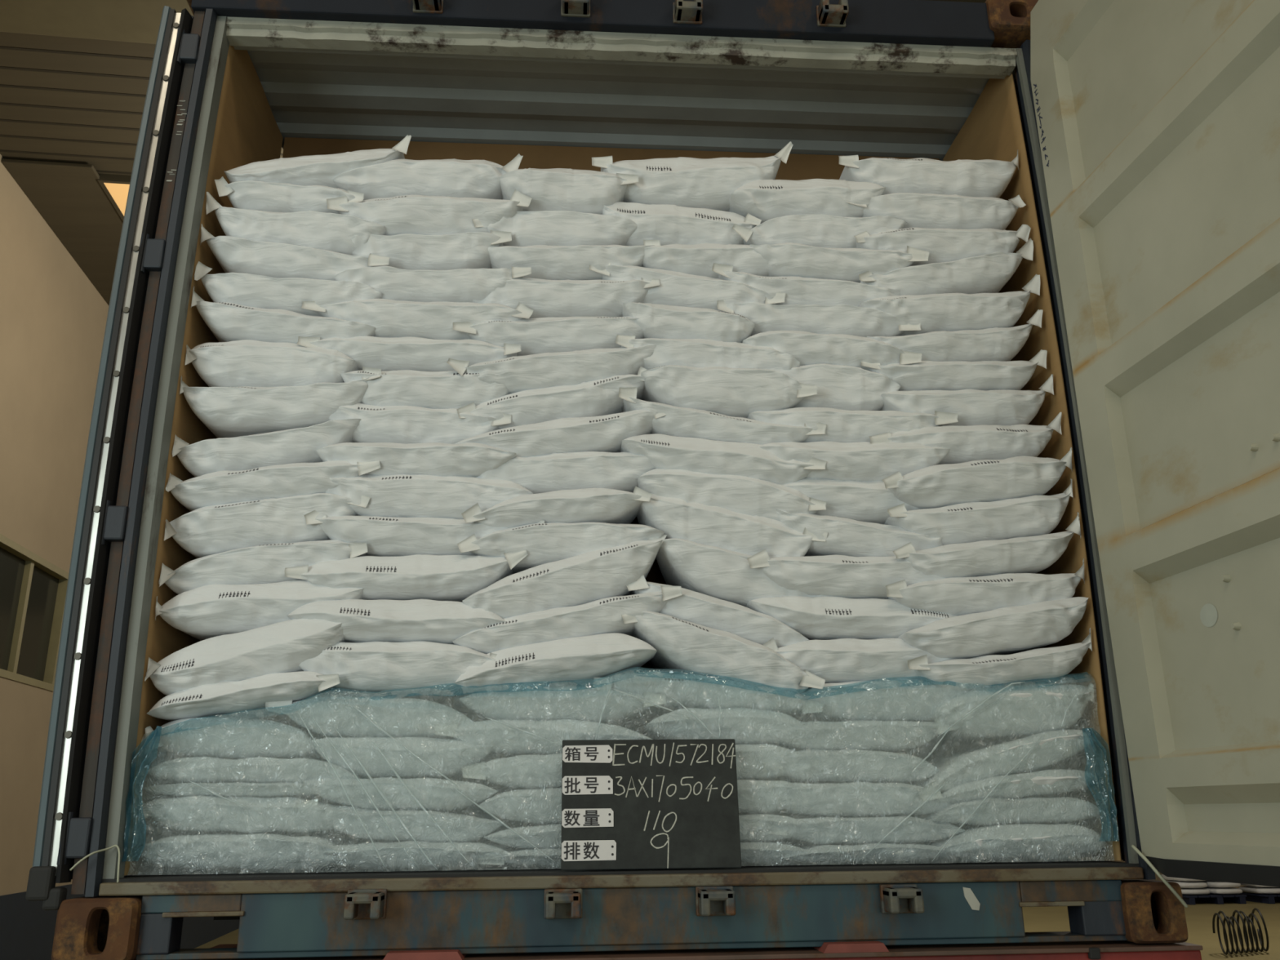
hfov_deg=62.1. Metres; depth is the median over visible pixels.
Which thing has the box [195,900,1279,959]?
floor
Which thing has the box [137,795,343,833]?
sack
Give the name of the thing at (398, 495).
sack
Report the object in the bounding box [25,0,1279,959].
shipping container
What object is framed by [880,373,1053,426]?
sack
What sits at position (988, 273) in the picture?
sack
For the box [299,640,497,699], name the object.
sack
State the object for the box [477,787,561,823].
sack
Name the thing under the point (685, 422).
sack
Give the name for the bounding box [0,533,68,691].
window
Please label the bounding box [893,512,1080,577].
sack
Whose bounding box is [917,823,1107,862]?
sack
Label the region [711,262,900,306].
sack
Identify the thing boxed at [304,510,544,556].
sack
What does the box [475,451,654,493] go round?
sack
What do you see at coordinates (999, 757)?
sack
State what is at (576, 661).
sack
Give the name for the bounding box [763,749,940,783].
sack
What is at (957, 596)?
sack
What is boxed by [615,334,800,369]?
sack
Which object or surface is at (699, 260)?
sack
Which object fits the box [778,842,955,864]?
sack
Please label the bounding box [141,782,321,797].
sack
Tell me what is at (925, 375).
sack
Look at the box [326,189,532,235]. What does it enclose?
sack
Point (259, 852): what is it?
sack
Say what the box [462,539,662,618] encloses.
sack
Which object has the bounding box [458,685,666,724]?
sack
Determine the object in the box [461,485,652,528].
sack
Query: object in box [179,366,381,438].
sack
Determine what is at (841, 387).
sack
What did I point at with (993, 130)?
cardboard sheet
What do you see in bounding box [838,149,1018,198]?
sack
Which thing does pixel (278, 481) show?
sack
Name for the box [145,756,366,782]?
sack
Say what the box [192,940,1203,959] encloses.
flatbed trailer
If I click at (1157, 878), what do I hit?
wall
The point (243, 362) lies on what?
sack
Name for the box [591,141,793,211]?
sack
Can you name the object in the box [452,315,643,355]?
sack
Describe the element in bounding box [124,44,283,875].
cardboard sheet
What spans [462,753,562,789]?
sack
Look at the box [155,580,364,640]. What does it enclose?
sack
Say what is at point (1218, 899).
pallet
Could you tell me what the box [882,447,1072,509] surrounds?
sack
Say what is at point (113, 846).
twine
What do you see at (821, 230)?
sack
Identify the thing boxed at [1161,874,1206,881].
sack
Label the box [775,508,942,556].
sack
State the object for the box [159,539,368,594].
sack
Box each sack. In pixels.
[135,832,355,871]
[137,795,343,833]
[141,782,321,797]
[144,618,346,695]
[145,717,323,759]
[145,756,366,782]
[146,671,343,720]
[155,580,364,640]
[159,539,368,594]
[164,493,370,558]
[165,460,380,511]
[171,418,360,477]
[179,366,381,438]
[184,339,358,386]
[191,286,375,343]
[194,261,382,316]
[200,223,390,280]
[205,191,386,255]
[214,176,364,213]
[223,134,411,188]
[265,696,472,739]
[284,549,528,602]
[286,599,506,644]
[295,798,505,842]
[297,335,520,371]
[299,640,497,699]
[301,298,533,339]
[302,777,499,810]
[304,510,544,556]
[309,737,492,778]
[315,442,516,477]
[323,840,511,871]
[324,474,533,519]
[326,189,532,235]
[328,403,511,444]
[333,153,523,199]
[333,266,531,302]
[340,369,509,408]
[351,230,511,270]
[433,719,653,757]
[446,343,656,394]
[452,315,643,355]
[453,409,666,457]
[453,585,682,653]
[454,632,657,694]
[456,366,647,429]
[457,522,664,573]
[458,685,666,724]
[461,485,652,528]
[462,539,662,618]
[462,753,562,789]
[471,210,637,246]
[472,277,659,318]
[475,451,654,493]
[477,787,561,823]
[477,848,560,868]
[484,823,561,848]
[488,239,661,279]
[498,168,638,214]
[588,262,785,311]
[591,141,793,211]
[592,671,822,715]
[602,201,761,245]
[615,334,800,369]
[618,386,826,444]
[620,433,826,484]
[621,611,825,693]
[622,302,755,342]
[626,574,808,647]
[636,493,827,559]
[637,467,826,520]
[640,364,817,418]
[641,243,768,278]
[643,707,804,745]
[648,534,824,606]
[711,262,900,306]
[716,300,920,337]
[728,178,885,226]
[732,213,906,248]
[735,744,799,780]
[737,779,795,813]
[738,813,805,841]
[740,841,808,865]
[742,330,921,370]
[745,595,957,639]
[746,548,945,599]
[747,407,958,443]
[749,242,928,283]
[759,440,951,481]
[762,637,965,693]
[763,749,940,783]
[767,816,966,844]
[768,363,901,410]
[773,718,959,751]
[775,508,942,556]
[777,782,951,817]
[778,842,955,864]
[782,477,919,524]
[795,678,968,722]
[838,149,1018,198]
[847,192,1026,230]
[853,224,1031,266]
[858,238,1033,295]
[858,274,1039,336]
[860,349,1047,391]
[866,309,1043,361]
[869,412,1062,464]
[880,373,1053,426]
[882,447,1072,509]
[884,479,1073,545]
[885,558,1084,615]
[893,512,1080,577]
[897,596,1088,658]
[904,729,1096,801]
[907,627,1092,690]
[911,796,1103,826]
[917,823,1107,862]
[930,683,1094,741]
[931,768,1101,803]
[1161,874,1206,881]
[1166,880,1207,888]
[1181,888,1210,894]
[1196,880,1240,887]
[1202,886,1242,893]
[1238,885,1279,893]
[1240,883,1278,887]
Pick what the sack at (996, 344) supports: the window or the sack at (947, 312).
the sack at (947, 312)
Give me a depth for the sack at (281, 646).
2.60 m
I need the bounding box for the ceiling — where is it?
[0,0,986,175]
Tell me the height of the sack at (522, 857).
0.049 m
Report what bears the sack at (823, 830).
on the sack at (835, 853)
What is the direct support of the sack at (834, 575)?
on the sack at (826, 617)
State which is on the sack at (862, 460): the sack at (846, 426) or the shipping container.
the sack at (846, 426)
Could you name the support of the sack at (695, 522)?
on the sack at (717, 572)
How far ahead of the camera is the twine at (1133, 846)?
2.45 m
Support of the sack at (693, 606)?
on the sack at (682, 646)
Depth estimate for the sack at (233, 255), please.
2.93 m
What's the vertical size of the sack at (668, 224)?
0.149 m
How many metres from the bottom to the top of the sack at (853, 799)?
0.084 m
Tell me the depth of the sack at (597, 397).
2.88 m
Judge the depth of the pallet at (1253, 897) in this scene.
18.31 m
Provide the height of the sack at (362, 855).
0.071 m
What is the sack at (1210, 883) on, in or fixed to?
on the sack at (1213, 890)
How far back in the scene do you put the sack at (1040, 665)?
2.71 m
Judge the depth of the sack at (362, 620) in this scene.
2.65 m
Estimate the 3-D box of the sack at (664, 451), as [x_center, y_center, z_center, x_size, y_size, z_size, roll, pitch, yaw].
[0.210,0.006,3.043,0.548,0.144,0.482,1,-17,-4]
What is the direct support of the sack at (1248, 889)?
on the pallet at (1253, 897)
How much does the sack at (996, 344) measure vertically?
0.169 m
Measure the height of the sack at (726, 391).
0.138 m
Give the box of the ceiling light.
[97,173,131,221]
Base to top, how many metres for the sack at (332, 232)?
0.163 m
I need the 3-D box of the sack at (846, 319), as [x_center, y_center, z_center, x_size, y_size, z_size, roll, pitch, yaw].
[0.495,-0.398,3.215,0.585,0.104,0.466,1,-17,-4]
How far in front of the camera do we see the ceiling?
7.21 m
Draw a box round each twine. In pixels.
[69,844,119,882]
[1131,844,1187,907]
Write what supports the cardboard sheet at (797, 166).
on the shipping container
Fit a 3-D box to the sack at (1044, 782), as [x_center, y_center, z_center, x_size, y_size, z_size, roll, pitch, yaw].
[0.931,0.828,2.853,0.433,0.082,0.476,1,-17,-4]
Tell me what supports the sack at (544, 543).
on the sack at (603, 573)
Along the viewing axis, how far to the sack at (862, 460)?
2.87 m
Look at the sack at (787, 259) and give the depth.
3.05 m
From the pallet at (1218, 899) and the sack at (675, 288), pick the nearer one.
the sack at (675, 288)
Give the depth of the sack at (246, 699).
2.58 m
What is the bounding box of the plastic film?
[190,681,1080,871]
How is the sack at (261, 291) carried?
on the sack at (228, 322)
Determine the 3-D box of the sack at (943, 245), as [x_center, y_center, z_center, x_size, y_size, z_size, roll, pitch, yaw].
[0.868,-0.635,3.299,0.536,0.116,0.468,1,-17,-4]
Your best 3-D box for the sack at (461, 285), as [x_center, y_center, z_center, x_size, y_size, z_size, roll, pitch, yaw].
[-0.588,-0.490,3.136,0.543,0.105,0.449,1,-17,-4]
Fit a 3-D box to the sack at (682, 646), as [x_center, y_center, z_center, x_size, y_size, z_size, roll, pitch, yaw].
[0.194,0.493,2.903,0.519,0.232,0.485,1,-17,-4]
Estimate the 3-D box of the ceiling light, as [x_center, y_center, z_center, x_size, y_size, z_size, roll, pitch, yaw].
[-3.848,-2.188,8.391,0.600,0.060,0.660,2,-18,-7]
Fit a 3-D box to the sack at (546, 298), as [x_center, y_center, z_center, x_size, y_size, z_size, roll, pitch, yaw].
[-0.246,-0.461,3.172,0.583,0.118,0.453,1,-17,-4]
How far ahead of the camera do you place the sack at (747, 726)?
2.66 m
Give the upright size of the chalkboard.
0.294 m
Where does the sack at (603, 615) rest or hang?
on the sack at (576, 661)
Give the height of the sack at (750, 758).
0.091 m
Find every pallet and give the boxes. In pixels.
[1182,893,1246,904]
[1240,892,1279,903]
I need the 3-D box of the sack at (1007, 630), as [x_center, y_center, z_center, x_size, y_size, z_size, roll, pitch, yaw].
[0.910,0.438,2.928,0.495,0.161,0.464,1,-17,-4]
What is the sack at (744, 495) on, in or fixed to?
on the sack at (695, 522)
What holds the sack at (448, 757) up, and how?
on the sack at (434, 794)
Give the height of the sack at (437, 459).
0.102 m
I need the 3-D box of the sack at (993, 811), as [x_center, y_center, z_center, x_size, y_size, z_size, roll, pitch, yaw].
[0.929,0.884,2.834,0.434,0.069,0.463,1,-17,-4]
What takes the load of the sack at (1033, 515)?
on the sack at (1028, 554)
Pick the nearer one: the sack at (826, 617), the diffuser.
the sack at (826, 617)
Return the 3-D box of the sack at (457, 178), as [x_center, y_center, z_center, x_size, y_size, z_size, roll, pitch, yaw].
[-0.623,-0.820,3.249,0.542,0.142,0.449,1,-17,-4]
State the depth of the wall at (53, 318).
8.56 m
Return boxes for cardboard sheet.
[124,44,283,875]
[212,137,1012,849]
[942,72,1121,860]
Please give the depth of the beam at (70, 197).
8.44 m
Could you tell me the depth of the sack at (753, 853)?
2.58 m
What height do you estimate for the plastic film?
0.481 m
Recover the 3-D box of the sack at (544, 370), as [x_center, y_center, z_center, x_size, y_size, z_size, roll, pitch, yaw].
[-0.236,-0.255,3.083,0.600,0.149,0.454,1,-17,-4]
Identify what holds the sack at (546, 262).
on the sack at (546, 298)
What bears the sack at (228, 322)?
on the sack at (243, 362)
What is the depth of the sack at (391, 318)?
2.91 m
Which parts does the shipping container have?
door edge rail, container door, hinge post, corner post, sill plate, roof panel, roof header rail, door sill, panel, corner post, sill plate, container door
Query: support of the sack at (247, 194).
on the sack at (332, 232)
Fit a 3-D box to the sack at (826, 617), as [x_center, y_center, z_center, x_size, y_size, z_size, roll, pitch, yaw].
[0.570,0.415,2.951,0.595,0.118,0.448,1,-17,-4]
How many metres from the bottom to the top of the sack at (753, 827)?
0.070 m
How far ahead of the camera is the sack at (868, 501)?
2.86 m
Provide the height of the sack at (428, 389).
0.121 m
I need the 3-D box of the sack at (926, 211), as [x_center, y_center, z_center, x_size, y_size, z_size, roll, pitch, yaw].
[0.856,-0.742,3.334,0.549,0.112,0.458,1,-17,-4]
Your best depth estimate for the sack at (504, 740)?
2.63 m
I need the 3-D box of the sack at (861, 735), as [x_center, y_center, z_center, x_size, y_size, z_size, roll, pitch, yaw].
[0.547,0.706,2.880,0.495,0.080,0.458,1,-17,-4]
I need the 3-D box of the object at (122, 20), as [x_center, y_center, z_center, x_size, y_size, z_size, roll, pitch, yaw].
[4.497,-2.635,7.202,18.055,0.100,0.770,2,-18,-7]
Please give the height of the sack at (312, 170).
0.184 m
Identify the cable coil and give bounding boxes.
[1212,907,1269,955]
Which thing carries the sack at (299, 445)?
on the sack at (278, 481)
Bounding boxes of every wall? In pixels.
[0,154,239,959]
[1075,857,1244,888]
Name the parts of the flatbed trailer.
chassis frame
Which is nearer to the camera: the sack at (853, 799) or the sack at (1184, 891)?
the sack at (853, 799)
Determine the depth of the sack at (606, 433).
2.84 m
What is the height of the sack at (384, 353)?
0.098 m
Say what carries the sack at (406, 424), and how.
on the sack at (437, 459)
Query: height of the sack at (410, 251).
0.114 m
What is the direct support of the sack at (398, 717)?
on the sack at (448, 757)
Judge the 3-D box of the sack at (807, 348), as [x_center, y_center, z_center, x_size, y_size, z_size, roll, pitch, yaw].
[0.524,-0.309,3.166,0.504,0.110,0.458,1,-17,-4]
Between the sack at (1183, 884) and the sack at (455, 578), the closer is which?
the sack at (455, 578)
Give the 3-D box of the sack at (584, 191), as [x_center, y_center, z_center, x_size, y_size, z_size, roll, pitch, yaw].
[-0.220,-0.785,3.265,0.403,0.134,0.479,1,-17,-4]
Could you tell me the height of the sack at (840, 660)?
0.117 m
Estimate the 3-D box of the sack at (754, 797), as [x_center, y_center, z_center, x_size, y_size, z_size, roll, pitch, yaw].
[0.216,0.844,2.820,0.414,0.084,0.484,1,-17,-4]
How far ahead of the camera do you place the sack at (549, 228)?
3.04 m
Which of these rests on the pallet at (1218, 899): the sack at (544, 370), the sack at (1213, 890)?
the sack at (1213, 890)
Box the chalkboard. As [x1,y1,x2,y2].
[560,738,741,870]
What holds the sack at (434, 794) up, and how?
on the sack at (459, 828)
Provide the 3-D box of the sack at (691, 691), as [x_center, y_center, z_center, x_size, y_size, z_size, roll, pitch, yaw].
[0.158,0.599,2.887,0.587,0.110,0.467,1,-17,-4]
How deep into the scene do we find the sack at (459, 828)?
2.55 m
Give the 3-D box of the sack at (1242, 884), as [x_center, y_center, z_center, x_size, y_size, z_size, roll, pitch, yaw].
[10.877,7.061,18.602,0.575,0.107,0.840,1,-17,-4]
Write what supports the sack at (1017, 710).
on the sack at (999, 757)
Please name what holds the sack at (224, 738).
on the sack at (193, 769)
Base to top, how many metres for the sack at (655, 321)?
0.124 m
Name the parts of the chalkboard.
label plate, label plate, label plate, label plate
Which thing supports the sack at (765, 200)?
on the sack at (821, 230)
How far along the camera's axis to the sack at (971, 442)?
2.91 m
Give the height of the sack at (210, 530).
0.175 m
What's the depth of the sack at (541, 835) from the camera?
2.56 m
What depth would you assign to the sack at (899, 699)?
2.71 m
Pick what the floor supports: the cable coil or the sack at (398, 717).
the cable coil
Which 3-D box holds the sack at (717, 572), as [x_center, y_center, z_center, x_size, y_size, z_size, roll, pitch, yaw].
[0.249,0.298,2.974,0.526,0.220,0.458,1,-17,-4]
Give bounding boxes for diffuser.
[103,182,129,215]
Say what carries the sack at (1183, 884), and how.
on the sack at (1184, 891)

